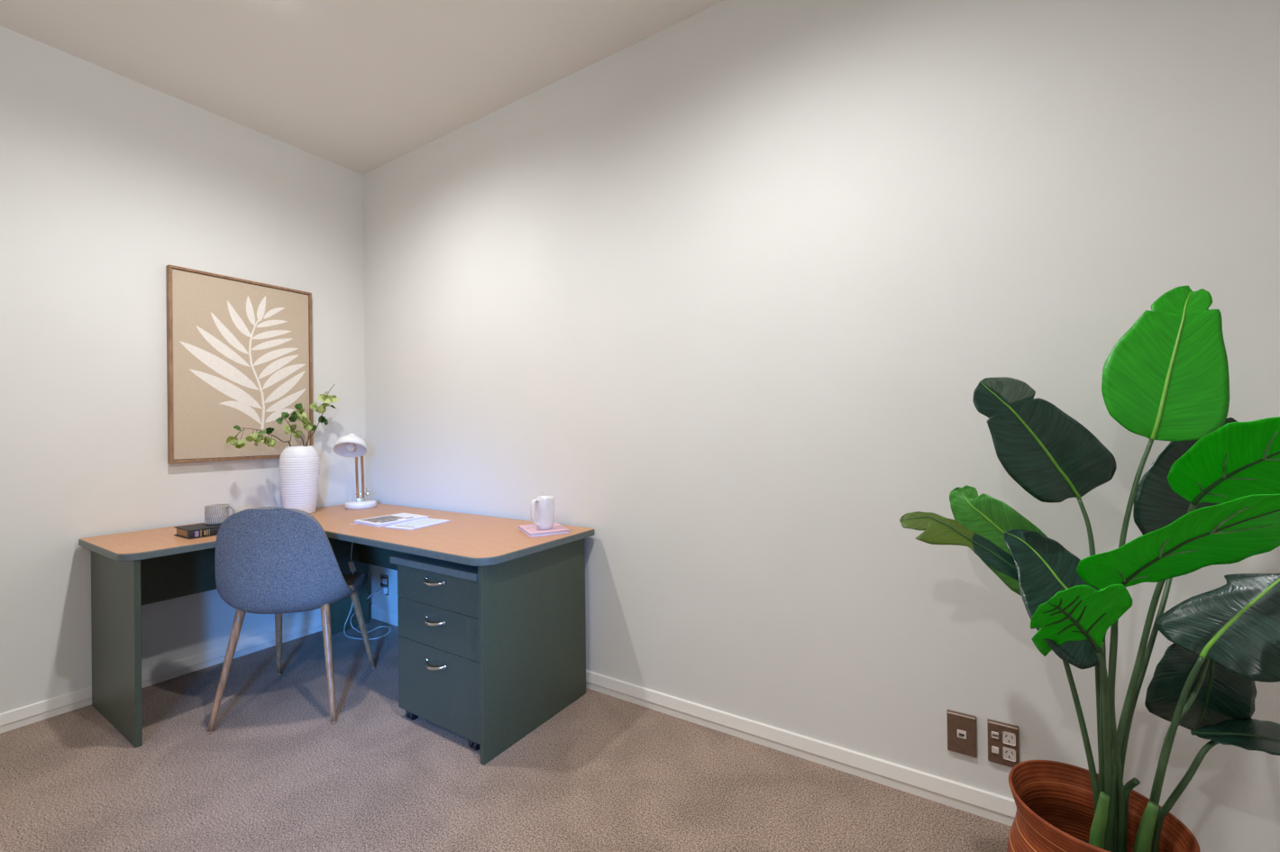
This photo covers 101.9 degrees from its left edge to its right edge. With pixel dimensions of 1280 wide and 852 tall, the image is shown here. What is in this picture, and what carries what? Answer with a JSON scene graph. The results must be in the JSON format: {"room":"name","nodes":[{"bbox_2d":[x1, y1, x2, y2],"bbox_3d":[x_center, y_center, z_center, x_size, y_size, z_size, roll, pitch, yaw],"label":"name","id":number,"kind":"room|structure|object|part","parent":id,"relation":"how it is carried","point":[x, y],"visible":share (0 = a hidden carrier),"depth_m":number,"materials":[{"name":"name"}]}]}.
{"room":"home office","nodes":[
{"label":"home office","id":0,"kind":"room"},
{"bbox_2d":[0,25,365,713],"bbox_3d":[-2.874,-0.183,1.389,0.100,2.700,4.500,-1,0,32],"label":"wall","id":1,"kind":"structure","parent":0,"point":[109,180],"depth_m":2.26,"materials":[{"name":"paint"}]},
{"bbox_2d":[0,617,322,733],"bbox_3d":[-2.810,1.131,1.355,0.015,0.072,4.300,-1,0,32],"label":"baseboard","id":2,"kind":"structure","parent":1,"relation":"attached to","point":[38,711],"depth_m":2.36,"materials":[{"name":"paint"}]},
{"bbox_2d":[165,264,312,463],"bbox_3d":[-2.003,-0.286,2.645,0.032,0.910,0.614,-1,0,32],"label":"framed print","id":3,"kind":"object","parent":1,"relation":"attached to","point":[239,351],"visible":0.97,"depth_m":2.59,"materials":[{"name":"beige paper"}]},
{"bbox_2d":[0,0,724,174],"bbox_3d":[-0.904,-1.610,0.139,4.800,0.100,4.500,-1,0,32],"label":"ceiling","id":4,"kind":"structure","parent":0,"point":[358,86],"depth_m":2.15,"materials":[{"name":"paint"}]},
{"bbox_2d":[0,617,1011,851],"bbox_3d":[-0.871,1.190,0.131,4.800,0.100,4.500,-1,0,32],"label":"floor","id":5,"kind":"structure","parent":0,"point":[605,772],"depth_m":1.65,"materials":[{"name":"carpet"}]},
{"bbox_2d":[206,506,375,734],"bbox_3d":[-1.440,0.729,2.199,0.474,0.847,0.533,-1,0,-9],"label":"desk chair","id":6,"kind":"object","parent":5,"relation":"on","point":[277,561],"visible":1,"depth_m":1.98,"materials":[{"name":"fabric"}]},
{"bbox_3d":[-1.588,0.931,2.000,0.033,0.446,0.133,-1,0,27],"label":"leg","id":7,"kind":"part","parent":6,"relation":"part of","materials":[{"name":"brown wood"}]},
{"bbox_3d":[-1.641,0.932,2.364,0.033,0.447,0.154,-1,0,-32],"label":"leg","id":8,"kind":"part","parent":6,"relation":"part of","materials":[{"name":"brown wood"}]},
{"bbox_3d":[-1.229,0.927,2.055,0.142,0.446,0.033,-1,0,44],"label":"leg","id":9,"kind":"part","parent":6,"relation":"part of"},
{"bbox_3d":[-1.290,0.928,2.412,0.033,0.446,0.144,-1,0,23],"label":"leg","id":10,"kind":"part","parent":6,"relation":"part of","materials":[{"name":"brown wood"}]},
{"bbox_2d":[78,502,594,765],"bbox_3d":[-1.248,0.800,2.175,1.755,0.700,1.202,-1,0,32],"label":"desk","id":11,"kind":"object","parent":5,"relation":"on","point":[532,617],"visible":0.68,"depth_m":2.02,"materials":[{"name":"brown wood"}]},
{"bbox_3d":[-2.043,0.823,2.020,0.555,0.672,0.018,-1,0,32],"label":"panel","id":12,"kind":"part","parent":11,"relation":"part of","materials":[{"name":"green laminate"}]},
{"bbox_3d":[-1.981,0.629,2.504,0.018,0.282,0.868,-1,0,32],"label":"modesty panel","id":13,"kind":"part","parent":11,"relation":"part of","materials":[{"name":"green laminate"}]},
{"bbox_2d":[173,522,221,539],"bbox_3d":[-1.822,0.439,2.231,0.166,0.036,0.232,-1,0,32],"label":"book","id":14,"kind":"object","parent":11,"relation":"on","point":[196,530],"visible":0.52,"depth_m":2.14,"materials":[{"name":"black paper"}]},
{"bbox_2d":[204,503,235,524],"bbox_3d":[-1.811,0.381,2.232,0.114,0.080,0.084,-1,0,32],"label":"mug","id":15,"kind":"object","parent":14,"relation":"on","point":[215,514],"visible":0.84,"depth_m":2.21,"materials":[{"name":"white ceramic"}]},
{"bbox_3d":[-1.764,0.373,2.236,0.042,0.062,0.008,-1,0,4],"label":"handle","id":16,"kind":"part","parent":15,"relation":"part of","materials":[{"name":"white ceramic"}]},
{"bbox_2d":[278,445,319,513],"bbox_3d":[-1.790,0.282,2.732,0.184,0.352,0.184,-1,0,32],"label":"vase","id":17,"kind":"object","parent":11,"relation":"on","point":[298,466],"visible":0.94,"depth_m":2.67,"materials":[{"name":"white ceramic"}]},
{"bbox_2d":[226,424,291,448],"bbox_3d":[-1.845,0.209,2.580,0.059,0.430,0.372,-1,0,25],"label":"leafy branch","id":18,"kind":"object","parent":17,"relation":"in","point":[256,437],"visible":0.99,"depth_m":2.52,"materials":[{"name":"green plant"}]},
{"bbox_3d":[-1.850,0.215,2.598,0.029,0.418,0.344,-1,0,24],"label":"stem","id":19,"kind":"part","parent":18,"relation":"part of","materials":[{"name":"green plant"}]},
{"bbox_2d":[275,411,304,446],"bbox_3d":[-1.791,0.176,2.670,0.031,0.495,0.160,-1,0,20],"label":"leafy branch","id":20,"kind":"object","parent":17,"relation":"in","point":[284,415],"visible":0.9,"depth_m":2.65,"materials":[{"name":"green plant"}]},
{"bbox_3d":[-1.791,0.184,2.681,0.014,0.478,0.140,-1,0,13],"label":"stem","id":21,"kind":"part","parent":20,"relation":"part of","materials":[{"name":"green plant"}]},
{"bbox_2d":[284,423,296,442],"bbox_3d":[-1.800,0.207,2.712,0.094,0.434,0.031,-1,0,-41],"label":"leafy branch","id":22,"kind":"object","parent":17,"relation":"in","point":[294,425],"visible":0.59,"depth_m":2.70,"materials":[{"name":"green plant"}]},
{"bbox_2d":[291,402,312,446],"bbox_3d":[-1.788,0.152,2.745,0.102,0.545,0.055,-1,0,-38],"label":"leafy branch","id":23,"kind":"object","parent":17,"relation":"in","point":[299,414],"visible":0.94,"depth_m":2.75,"materials":[{"name":"green plant"}]},
{"bbox_2d":[305,385,338,445],"bbox_3d":[-1.775,0.093,2.829,0.052,0.662,0.252,-1,0,24],"label":"leafy branch","id":24,"kind":"object","parent":17,"relation":"in","point":[326,398],"visible":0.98,"depth_m":2.87,"materials":[{"name":"green plant"}]},
{"bbox_2d":[79,502,594,557],"bbox_3d":[-1.251,0.463,2.175,1.747,0.026,1.197,-1,0,32],"label":"countertop","id":25,"kind":"structure","parent":11,"relation":"on","point":[470,535],"depth_m":2.15,"materials":[{"name":"brown wood"}]},
{"bbox_3d":[-1.669,0.822,2.961,0.018,0.672,0.238,-1,0,32],"label":"corner panel","id":26,"kind":"part","parent":11,"relation":"part of","materials":[{"name":"green laminate"}]},
{"bbox_2d":[332,433,391,639],"bbox_3d":[-1.532,0.599,2.951,0.258,1.117,0.417,-1,0,-2],"label":"desk lamp","id":27,"kind":"object","parent":11,"relation":"on","point":[350,445],"visible":0.93,"depth_m":2.87,"materials":[{"name":"metal"}]},
{"bbox_3d":[-1.571,0.107,2.817,0.157,0.133,0.160,-1,0,32],"label":"lamp shade","id":28,"kind":"part","parent":27,"relation":"part of","materials":[{"name":"metal"}]},
{"bbox_3d":[-1.572,0.113,2.820,0.041,0.048,0.041,-1,0,32],"label":"bulb","id":29,"kind":"part","parent":27,"relation":"part of","materials":[{"name":"glass"}]},
{"bbox_2d":[347,560,356,571],"bbox_3d":[-1.538,0.749,2.773,0.030,0.062,0.028,-1,0,1],"label":"switch","id":30,"kind":"object","parent":27,"relation":"attached to","point":[351,563],"depth_m":2.77,"materials":[{"name":"white plastic"}]},
{"bbox_3d":[-1.583,0.282,2.905,0.016,0.288,0.020,-1,0,32],"label":"arm","id":31,"kind":"part","parent":27,"relation":"part of","materials":[{"name":"brown wood"}]},
{"bbox_3d":[-1.560,0.282,2.917,0.015,0.288,0.020,-1,0,32],"label":"arm","id":32,"kind":"part","parent":27,"relation":"part of","materials":[{"name":"brown wood"}]},
{"bbox_3d":[-1.577,0.803,2.938,0.397,0.711,0.230,-1,0,41],"label":"power cord","id":33,"kind":"part","parent":27,"relation":"part of","materials":[{"name":"plastic"}]},
{"bbox_3d":[-0.954,0.627,2.594,1.587,0.302,0.018,-1,0,32],"label":"modesty panel","id":34,"kind":"part","parent":11,"relation":"part of","materials":[{"name":"green laminate"}]},
{"bbox_2d":[350,512,428,527],"bbox_3d":[-1.189,0.444,2.455,0.212,0.012,0.286,-1,0,34],"label":"magazine","id":35,"kind":"object","parent":11,"relation":"on","point":[400,517],"visible":0.99,"depth_m":2.43,"materials":[{"name":"paper"}]},
{"bbox_2d":[361,515,404,522],"bbox_3d":[-1.214,0.439,2.453,0.130,0.001,0.145,-1,0,34],"label":"photo","id":36,"kind":"object","parent":35,"relation":"on","point":[383,518],"depth_m":2.45},
{"bbox_2d":[384,518,449,530],"bbox_3d":[-1.006,0.445,2.359,0.160,0.006,0.228,-1,0,24],"label":"booklet","id":37,"kind":"object","parent":11,"relation":"on","point":[413,525],"visible":1,"depth_m":2.33,"materials":[{"name":"white paper"}]},
{"bbox_3d":[-1.000,0.442,2.373,0.120,0.001,0.170,-1,0,24],"label":"panel","id":38,"kind":"part","parent":37,"relation":"part of","materials":[{"name":"white paper"}]},
{"bbox_3d":[-0.388,0.803,1.984,0.018,0.672,0.556,-1,0,32],"label":"panel","id":39,"kind":"part","parent":11,"relation":"part of","materials":[{"name":"green laminate"}]},
{"bbox_2d":[518,521,569,537],"bbox_3d":[-0.404,0.432,2.172,0.164,0.016,0.197,-1,0,-27],"label":"book","id":40,"kind":"object","parent":11,"relation":"on","point":[530,530],"visible":0.95,"depth_m":2.11,"materials":[{"name":"paper"}]},
{"bbox_2d":[530,495,554,530],"bbox_3d":[-0.402,0.360,2.138,0.081,0.130,0.109,-1,0,32],"label":"mug","id":41,"kind":"object","parent":40,"relation":"on","point":[543,507],"visible":1,"depth_m":2.12,"materials":[{"name":"white ceramic"}]},
{"bbox_3d":[-0.426,0.353,2.111,0.023,0.113,0.036,-1,0,39],"label":"handle","id":42,"kind":"part","parent":41,"relation":"part of","materials":[{"name":"white ceramic"}]},
{"bbox_2d":[389,552,480,749],"bbox_3d":[-0.638,0.824,2.093,0.498,0.638,0.491,-1,0,32],"label":"drawer pedestal","id":43,"kind":"object","parent":5,"relation":"on","point":[438,599],"visible":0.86,"depth_m":1.90,"materials":[{"name":"green laminate"}]},
{"bbox_3d":[-0.639,0.518,2.098,0.498,0.026,0.481,-1,0,32],"label":"panel","id":44,"kind":"part","parent":43,"relation":"part of","materials":[{"name":"grey wood"}]},
{"bbox_3d":[-0.763,0.573,1.902,0.118,0.020,0.036,-1,0,32],"label":"handle","id":45,"kind":"part","parent":43,"relation":"part of","materials":[{"name":"silver metal"}]},
{"bbox_3d":[-0.761,0.718,1.901,0.118,0.020,0.036,-1,0,32],"label":"handle","id":46,"kind":"part","parent":43,"relation":"part of","materials":[{"name":"silver metal"}]},
{"bbox_3d":[-0.760,0.877,1.901,0.118,0.020,0.036,-1,0,32],"label":"handle","id":47,"kind":"part","parent":43,"relation":"part of","materials":[{"name":"silver metal"}]},
{"bbox_3d":[-0.749,0.601,1.925,0.476,0.136,0.018,-1,0,32],"label":"drawer","id":48,"kind":"part","parent":43,"relation":"part of","materials":[{"name":"green laminate"}]},
{"bbox_3d":[-0.748,0.746,1.924,0.476,0.151,0.018,-1,0,32],"label":"drawer","id":49,"kind":"part","parent":43,"relation":"part of","materials":[{"name":"green laminate"}]},
{"bbox_3d":[-0.745,0.964,1.924,0.476,0.280,0.018,-1,0,32],"label":"drawer","id":50,"kind":"part","parent":43,"relation":"part of","materials":[{"name":"green laminate"}]},
{"bbox_2d":[899,285,1279,851],"bbox_3d":[0.997,0.412,1.082,0.626,1.417,0.633,-1,0,-29],"label":"potted plant","id":51,"kind":"object","parent":5,"relation":"on","point":[1211,497],"visible":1,"depth_m":1.05,"materials":[{"name":"green plant"}]},
{"bbox_3d":[0.895,0.633,1.087,0.102,0.607,0.042,-1,0,32],"label":"stem","id":52,"kind":"part","parent":51,"relation":"part of","materials":[{"name":"green plant"}]},
{"bbox_3d":[0.960,0.546,1.099,0.039,0.781,0.072,-1,0,32],"label":"stem","id":53,"kind":"part","parent":51,"relation":"part of","materials":[{"name":"green plant"}]},
{"bbox_3d":[0.980,0.648,1.105,0.016,0.578,0.080,-1,0,35],"label":"stem","id":54,"kind":"part","parent":51,"relation":"part of","materials":[{"name":"green plant"}]},
{"bbox_3d":[0.904,0.680,1.009,0.017,0.512,0.095,-1,0,45],"label":"stem","id":55,"kind":"part","parent":51,"relation":"part of","materials":[{"name":"green plant"}]},
{"bbox_2d":[1006,759,1200,851],"bbox_3d":[0.930,0.949,1.061,0.296,0.345,0.292,-1,0,32],"label":"plant pot","id":56,"kind":"object","parent":51,"relation":"attached to","point":[1056,811],"depth_m":1.09,"materials":[{"name":"brown wood"}]},
{"bbox_3d":[0.936,0.687,1.041,0.025,0.498,0.015,-1,0,-17],"label":"stem","id":57,"kind":"part","parent":51,"relation":"part of","materials":[{"name":"green plant"}]},
{"bbox_3d":[0.920,0.625,1.006,0.103,0.622,0.020,-1,0,-43],"label":"stem","id":58,"kind":"part","parent":51,"relation":"part of","materials":[{"name":"green plant"}]},
{"bbox_3d":[1.013,0.481,1.084,0.136,0.910,0.025,-1,0,-9],"label":"stem","id":59,"kind":"part","parent":51,"relation":"part of","materials":[{"name":"green plant"}]},
{"bbox_3d":[0.980,0.817,1.041,0.018,0.236,0.036,-1,0,-6],"label":"cut stem","id":60,"kind":"part","parent":51,"relation":"part of","materials":[{"name":"green plant"}]},
{"bbox_3d":[1.079,0.602,1.106,0.155,0.667,0.211,-1,0,32],"label":"stem","id":61,"kind":"part","parent":51,"relation":"part of","materials":[{"name":"green plant"}]},
{"bbox_3d":[0.973,0.539,0.995,0.131,0.794,0.043,-1,0,32],"label":"stem","id":62,"kind":"part","parent":51,"relation":"part of","materials":[{"name":"green plant"}]},
{"bbox_3d":[1.022,0.685,1.004,0.103,0.501,0.017,-1,0,27],"label":"stem","id":63,"kind":"part","parent":51,"relation":"part of","materials":[{"name":"green plant"}]},
{"bbox_3d":[1.072,0.684,1.033,0.164,0.503,0.024,-1,0,0],"label":"stem","id":64,"kind":"part","parent":51,"relation":"part of","materials":[{"name":"green plant"}]},
{"bbox_3d":[1.062,0.765,1.010,0.144,0.340,0.025,-1,0,15],"label":"stem","id":65,"kind":"part","parent":51,"relation":"part of","materials":[{"name":"green plant"}]},
{"bbox_2d":[362,0,1279,851],"bbox_3d":[0.287,-0.219,1.996,4.600,2.700,0.100,-1,0,32],"label":"wall","id":66,"kind":"structure","parent":0,"point":[733,289],"depth_m":1.70,"materials":[{"name":"paint"}]},
{"bbox_2d":[380,573,388,594],"bbox_3d":[-1.512,0.937,3.069,0.073,0.117,0.013,-1,0,32],"label":"power socket","id":67,"kind":"object","parent":66,"relation":"attached to","point":[384,579],"visible":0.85,"depth_m":3.06,"materials":[{"name":"brown plastic"}]},
{"bbox_2d":[368,603,1016,826],"bbox_3d":[0.272,1.096,1.943,4.600,0.072,0.015,-1,0,32],"label":"baseboard","id":68,"kind":"structure","parent":66,"relation":"attached to","point":[983,803],"depth_m":1.74,"materials":[{"name":"paint"}]},
{"bbox_2d":[946,709,977,757],"bbox_3d":[0.942,0.900,1.521,0.073,0.117,0.012,-1,0,32],"label":"outlet","id":69,"kind":"object","parent":66,"relation":"attached to","point":[961,726],"visible":1,"depth_m":1.52,"materials":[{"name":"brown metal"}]},
{"bbox_2d":[987,718,1019,767],"bbox_3d":[1.026,0.898,1.467,0.073,0.117,0.013,-1,0,32],"label":"power socket","id":70,"kind":"object","parent":66,"relation":"attached to","point":[1003,738],"visible":0.98,"depth_m":1.46,"materials":[{"name":"brown plastic"}]},
{"bbox_2d":[991,745,998,753],"bbox_3d":[1.008,0.919,1.474,0.017,0.018,0.004,-1,0,32],"label":"rocker switch","id":71,"kind":"object","parent":70,"relation":"attached to","point":[994,748],"depth_m":1.47,"materials":[{"name":"plastic"}]},
{"bbox_2d":[991,731,998,739],"bbox_3d":[1.008,0.877,1.474,0.017,0.018,0.004,-1,0,32],"label":"rocker switch","id":72,"kind":"object","parent":70,"relation":"attached to","point":[994,734],"depth_m":1.47,"materials":[{"name":"white plastic"}]},
{"bbox_2d":[1002,747,1015,761],"bbox_3d":[1.036,0.920,1.457,0.030,0.032,0.006,-1,0,32],"label":"socket","id":73,"kind":"object","parent":70,"relation":"attached to","point":[1009,754],"depth_m":1.46,"materials":[{"name":"plastic"}]},
{"bbox_2d":[1002,731,1015,745],"bbox_3d":[1.035,0.876,1.457,0.030,0.032,0.006,-1,0,32],"label":"socket","id":74,"kind":"object","parent":70,"relation":"attached to","point":[1009,737],"depth_m":1.46,"materials":[{"name":"plastic"}]}
]}

